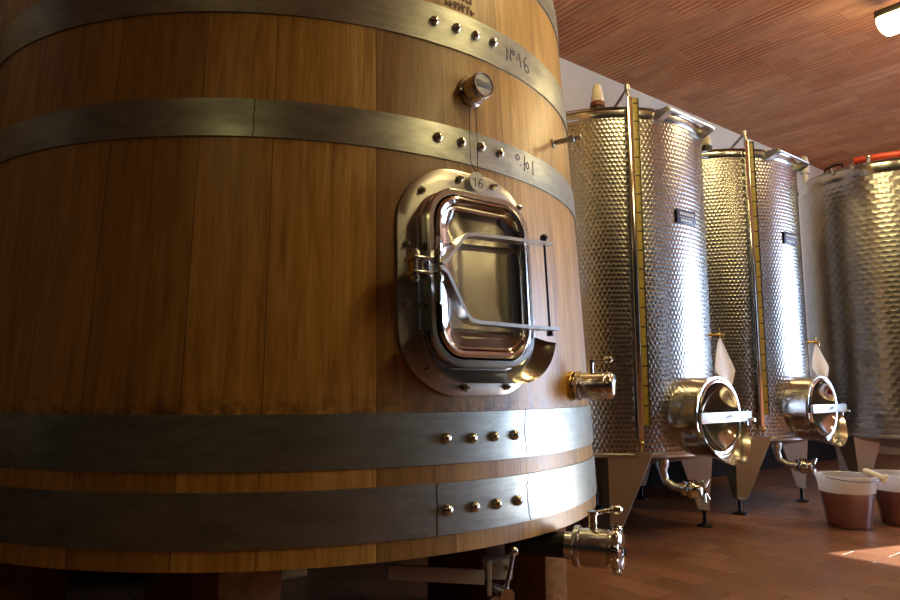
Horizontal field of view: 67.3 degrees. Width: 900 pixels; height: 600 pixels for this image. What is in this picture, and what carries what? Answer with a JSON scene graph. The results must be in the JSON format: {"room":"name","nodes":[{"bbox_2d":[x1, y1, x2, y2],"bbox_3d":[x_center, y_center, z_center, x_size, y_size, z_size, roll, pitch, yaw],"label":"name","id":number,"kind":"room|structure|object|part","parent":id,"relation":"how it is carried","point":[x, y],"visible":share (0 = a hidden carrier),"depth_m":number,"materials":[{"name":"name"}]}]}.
{"room":"processing plant","nodes":[
{"label":"processing plant","id":0,"kind":"room"},
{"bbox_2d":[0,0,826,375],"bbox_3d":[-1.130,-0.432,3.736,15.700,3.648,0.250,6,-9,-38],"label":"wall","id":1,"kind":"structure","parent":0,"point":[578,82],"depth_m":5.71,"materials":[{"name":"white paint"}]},
{"bbox_2d":[67,440,836,572],"bbox_3d":[-1.047,0.937,3.453,15.700,0.620,0.020,6,-9,-38],"label":"baseboard","id":2,"kind":"structure","parent":1,"relation":"attached to","point":[823,451],"depth_m":6.15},
{"bbox_2d":[65,454,899,599],"bbox_3d":[1.783,0.872,0.041,16.000,0.120,8.850,6,-9,-38],"label":"floor","id":3,"kind":"structure","parent":0,"point":[785,548],"depth_m":3.10,"materials":[{"name":"brick"}]},
{"bbox_2d":[0,563,66,599],"bbox_3d":[-1.360,0.874,2.142,0.160,0.412,0.620,6,-9,-38],"label":"block","id":4,"kind":"object","parent":3,"relation":"on","point":[17,582],"visible":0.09,"depth_m":1.90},
{"bbox_2d":[0,0,625,599],"bbox_3d":[-0.579,-0.277,2.635,2.236,2.419,2.236,0,-7,0],"label":"wine cask","id":5,"kind":"object","parent":4,"relation":"on","point":[262,309],"visible":1,"depth_m":1.61,"materials":[{"name":"brown wood"}]},
{"bbox_3d":[-0.035,0.704,1.734,0.251,0.041,0.012,-1,-7,7],"label":"drain hatch arm","id":6,"kind":"part","parent":5,"relation":"part of","materials":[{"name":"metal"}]},
{"bbox_3d":[-0.030,-0.075,1.594,0.018,0.160,0.019,3,-8,-22],"label":"hinge rod","id":7,"kind":"part","parent":5,"relation":"part of","materials":[{"name":"metal"}]},
{"bbox_2d":[469,101,484,191],"bbox_3d":[0.066,-0.410,1.804,0.056,0.257,0.027,6,-9,-37],"label":"number tag","id":8,"kind":"object","parent":5,"relation":"hanging from","point":[476,180],"visible":1,"depth_m":1.79,"materials":[{"name":"silver plastic"}]},
{"bbox_3d":[0.063,-0.434,1.812,0.023,0.208,0.030,0,-7,0],"label":"cord","id":9,"kind":"part","parent":8,"relation":"part of","materials":[{"name":"brown plastic"}]},
{"bbox_3d":[0.082,-0.053,1.709,0.292,0.403,0.052,5,-9,-37],"label":"hatch door","id":10,"kind":"part","parent":5,"relation":"part of","materials":[{"name":"metal"}]},
{"bbox_3d":[0.118,0.722,1.704,0.201,0.200,0.076,3,-8,-19],"label":"star handle","id":11,"kind":"part","parent":5,"relation":"part of","materials":[{"name":"metal"}]},
{"bbox_3d":[0.251,-0.165,1.806,0.022,0.023,0.022,0,-7,0],"label":"clamp knob","id":12,"kind":"part","parent":5,"relation":"part of","materials":[{"name":"black plastic"}]},
{"bbox_3d":[0.259,-0.031,1.782,0.016,0.254,0.026,4,-8,-30],"label":"clamp rod","id":13,"kind":"part","parent":5,"relation":"part of","materials":[{"name":"grey metal"}]},
{"bbox_2d":[551,134,580,149],"bbox_3d":[0.367,-0.500,2.151,0.096,0.049,0.057,0,-7,0],"label":"tap","id":14,"kind":"object","parent":5,"relation":"on","point":[571,138],"depth_m":2.14,"materials":[{"name":"metal"}]},
{"bbox_2d":[572,356,615,399],"bbox_3d":[0.424,0.235,2.029,0.149,0.132,0.113,0,-7,0],"label":"tap","id":15,"kind":"object","parent":5,"relation":"on","point":[590,384],"depth_m":2.00,"materials":[{"name":"metal"}]},
{"bbox_2d":[563,505,625,575],"bbox_3d":[0.388,0.640,1.806,0.172,0.174,0.152,0,-7,0],"label":"tap","id":16,"kind":"object","parent":5,"relation":"on","point":[593,547],"depth_m":1.78,"materials":[{"name":"metal"}]},
{"bbox_2d":[144,570,281,599],"bbox_3d":[-0.664,0.835,1.837,0.160,0.412,0.620,6,-9,-38],"label":"block","id":17,"kind":"object","parent":3,"relation":"on","point":[252,585],"visible":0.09,"depth_m":1.64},
{"bbox_2d":[282,569,306,579],"bbox_3d":[-0.817,0.992,3.065,0.140,0.412,0.500,6,-9,-38],"label":"block","id":18,"kind":"object","parent":3,"relation":"on","point":[286,574],"visible":0.11,"depth_m":2.85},
{"bbox_2d":[428,527,566,599],"bbox_3d":[0.143,0.901,2.354,0.100,0.412,0.620,6,-9,-38],"label":"block","id":19,"kind":"object","parent":3,"relation":"on","point":[533,577],"visible":0.27,"depth_m":2.17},
{"bbox_2d":[566,84,755,528],"bbox_3d":[0.953,0.115,4.060,1.329,2.406,1.391,0,-7,0],"label":"tank","id":20,"kind":"object","parent":3,"relation":"on","point":[636,172],"visible":0.77,"depth_m":3.56,"materials":[{"name":"grey metal"}]},
{"bbox_2d":[590,84,604,107],"bbox_3d":[0.825,-1.104,3.781,0.084,0.213,0.084,0,-7,0],"label":"airlock","id":21,"kind":"object","parent":20,"relation":"on","point":[597,98],"visible":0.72,"depth_m":3.76,"materials":[{"name":"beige plastic"}]},
{"bbox_2d":[591,84,603,101],"bbox_3d":[0.825,-1.157,3.788,0.072,0.106,0.072,0,-7,0],"label":"cup","id":22,"kind":"object","parent":21,"relation":"on","point":[597,92],"depth_m":3.76,"materials":[{"name":"beige plastic"}]},
{"bbox_3d":[0.956,1.105,4.554,0.145,0.379,0.351,7,-10,-44],"label":"leg","id":23,"kind":"part","parent":20,"relation":"part of","materials":[{"name":"metal"}]},
{"bbox_3d":[0.922,-1.083,3.714,0.032,0.118,0.220,2,-8,-18],"label":"vent arm","id":24,"kind":"part","parent":20,"relation":"part of","materials":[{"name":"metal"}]},
{"bbox_3d":[0.853,0.964,3.454,0.145,0.379,0.351,7,-10,-44],"label":"leg","id":25,"kind":"part","parent":20,"relation":"part of","materials":[{"name":"metal"}]},
{"bbox_3d":[0.925,0.917,4.016,1.238,0.126,1.238,0,-7,0],"label":"dish","id":26,"kind":"part","parent":20,"relation":"part of","materials":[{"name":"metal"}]},
{"bbox_3d":[1.317,-0.988,3.772,0.458,0.050,0.096,6,-9,-39],"label":"ladder rail","id":27,"kind":"part","parent":20,"relation":"part of","materials":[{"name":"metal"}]},
{"bbox_3d":[1.288,-0.453,3.688,0.165,0.078,0.004,5,-9,-36],"label":"maker plate","id":28,"kind":"part","parent":20,"relation":"part of","materials":[{"name":"blue"}]},
{"bbox_3d":[1.482,1.029,3.961,0.351,0.379,0.145,7,-10,-42],"label":"leg","id":29,"kind":"part","parent":20,"relation":"part of","materials":[{"name":"metal"}]},
{"bbox_2d":[710,328,724,339],"bbox_3d":[1.505,0.193,3.811,0.080,0.068,0.040,-4,-8,27],"label":"tap","id":30,"kind":"object","parent":20,"relation":"on","point":[718,334],"depth_m":3.80,"materials":[{"name":"gold metal"}]},
{"bbox_3d":[1.355,0.604,3.502,0.384,0.384,0.104,6,-9,-38],"label":"manway door","id":31,"kind":"part","parent":20,"relation":"part of","materials":[{"name":"metal"}]},
{"bbox_2d":[715,338,734,385],"bbox_3d":[1.539,0.349,3.781,0.147,0.275,0.025,3,-8,-22],"label":"paper sheet","id":32,"kind":"object","parent":20,"relation":"hanging from","point":[724,367],"visible":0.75,"depth_m":3.79,"materials":[{"name":"white paper"}]},
{"bbox_2d":[635,130,849,515],"bbox_3d":[1.958,0.184,4.918,1.329,2.486,1.391,0,-7,0],"label":"tank","id":33,"kind":"object","parent":3,"relation":"on","point":[755,266],"visible":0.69,"depth_m":4.41,"materials":[{"name":"grey metal"}]},
{"bbox_3d":[1.373,1.139,4.886,0.351,0.396,0.145,7,-10,-44],"label":"leg","id":34,"kind":"part","parent":33,"relation":"part of","materials":[{"name":"metal"}]},
{"bbox_2d":[702,135,711,149],"bbox_3d":[1.819,-1.064,4.792,0.076,0.227,0.076,0,-7,0],"label":"airlock","id":35,"kind":"object","parent":33,"relation":"on","point":[706,142],"visible":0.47,"depth_m":4.77,"materials":[{"name":"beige plastic"}]},
{"bbox_2d":[702,135,710,145],"bbox_3d":[1.819,-1.135,4.801,0.068,0.085,0.068,0,-7,0],"label":"cup","id":36,"kind":"object","parent":35,"relation":"on","point":[706,141],"depth_m":4.77,"materials":[{"name":"beige plastic"}]},
{"bbox_3d":[1.927,-1.053,4.578,0.032,0.118,0.220,2,-8,-18],"label":"vent arm","id":37,"kind":"part","parent":33,"relation":"part of","materials":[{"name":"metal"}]},
{"bbox_3d":[1.858,1.065,4.308,0.145,0.396,0.351,7,-10,-44],"label":"leg","id":38,"kind":"part","parent":33,"relation":"part of","materials":[{"name":"metal"}]},
{"bbox_3d":[1.930,1.010,4.871,1.238,0.126,1.238,0,-7,0],"label":"dish","id":39,"kind":"part","parent":33,"relation":"part of","materials":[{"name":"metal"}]},
{"bbox_3d":[2.322,-0.958,4.636,0.458,0.050,0.096,6,-9,-39],"label":"ladder rail","id":40,"kind":"part","parent":33,"relation":"part of","materials":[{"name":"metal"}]},
{"bbox_3d":[2.293,-0.414,4.550,0.165,0.078,0.004,5,-9,-36],"label":"maker plate","id":41,"kind":"part","parent":33,"relation":"part of","materials":[{"name":"blue"}]},
{"bbox_3d":[2.487,1.130,4.815,0.351,0.396,0.145,7,-10,-42],"label":"leg","id":42,"kind":"part","parent":33,"relation":"part of","materials":[{"name":"metal"}]},
{"bbox_2d":[808,336,819,345],"bbox_3d":[2.510,0.285,4.666,0.080,0.068,0.040,-4,-8,27],"label":"tap","id":43,"kind":"object","parent":33,"relation":"on","point":[815,341],"depth_m":4.65,"materials":[{"name":"gold metal"}]},
{"bbox_2d":[812,344,828,377],"bbox_3d":[2.542,0.425,4.643,0.146,0.240,0.022,1,-7,-9],"label":"paper sheet","id":44,"kind":"object","parent":33,"relation":"hanging from","point":[820,366],"visible":0.85,"depth_m":4.64,"materials":[{"name":"white paper"}]},
{"bbox_3d":[2.360,0.697,4.357,0.384,0.384,0.104,6,-9,-38],"label":"manway door","id":45,"kind":"part","parent":33,"relation":"part of","materials":[{"name":"metal"}]},
{"bbox_2d":[797,155,899,471],"bbox_3d":[3.480,0.222,5.264,1.242,2.498,1.242,0,-7,0],"label":"tank","id":46,"kind":"object","parent":3,"relation":"on","point":[850,215],"visible":0.8,"depth_m":4.94,"materials":[{"name":"grey metal"}]},
{"bbox_2d":[800,156,809,182],"bbox_3d":[3.027,-1.059,5.761,0.076,0.337,0.076,0,-7,0],"label":"airlock","id":47,"kind":"object","parent":46,"relation":"on","point":[806,171],"visible":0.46,"depth_m":5.74,"materials":[{"name":"white plastic"}]},
{"bbox_3d":[2.949,-1.010,5.195,0.031,0.071,0.181,3,-8,-23],"label":"lid handle","id":48,"kind":"part","parent":46,"relation":"part of","materials":[{"name":"grey metal"}]},
{"bbox_3d":[2.971,1.155,4.933,0.328,0.376,0.135,-7,-10,42],"label":"leg","id":49,"kind":"part","parent":46,"relation":"part of","materials":[{"name":"metal"}]},
{"bbox_3d":[3.480,1.067,5.156,1.228,0.126,1.228,0,-7,0],"label":"dish","id":50,"kind":"part","parent":46,"relation":"part of","materials":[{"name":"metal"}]},
{"bbox_2d":[854,151,899,164],"bbox_3d":[3.459,-0.994,5.386,0.962,0.106,0.981,0,-7,0],"label":"hose","id":51,"kind":"object","parent":46,"relation":"on","point":[893,154],"visible":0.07,"depth_m":4.99,"materials":[{"name":"rubber"}]},
{"bbox_2d":[814,468,888,528],"bbox_3d":[2.312,1.139,3.918,0.346,0.337,0.339,0,-7,0],"label":"bucket","id":52,"kind":"object","parent":3,"relation":"on","point":[847,496],"visible":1,"depth_m":3.82,"materials":[{"name":"plastic"}]},
{"bbox_2d":[872,469,899,525],"bbox_3d":[2.662,1.169,3.984,0.332,0.295,0.332,0,-7,0],"label":"bucket","id":53,"kind":"object","parent":3,"relation":"on","point":[888,494],"visible":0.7,"depth_m":3.92,"materials":[{"name":"plastic"}]},
{"bbox_2d":[553,0,899,171],"bbox_3d":[1.664,-2.624,0.397,15.700,0.150,8.850,6,-9,-38],"label":"ceiling","id":54,"kind":"structure","parent":0,"point":[817,80],"depth_m":5.39,"materials":[{"name":"wood"}]},
{"bbox_2d":[874,2,899,35],"bbox_3d":[3.264,-1.954,4.000,0.236,0.262,1.300,6,-9,-38],"label":"ceiling light","id":55,"kind":"object","parent":54,"relation":"attached to","point":[887,19],"visible":1,"depth_m":4.39,"materials":[{"name":"grey"}]},
{"bbox_2d":[878,446,899,454],"bbox_3d":[7.978,-0.323,5.055,0.300,3.528,8.850,6,-9,-38],"label":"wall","id":56,"kind":"structure","parent":0,"point":[882,449],"depth_m":8.08,"materials":[{"name":"white paint"}]}
]}

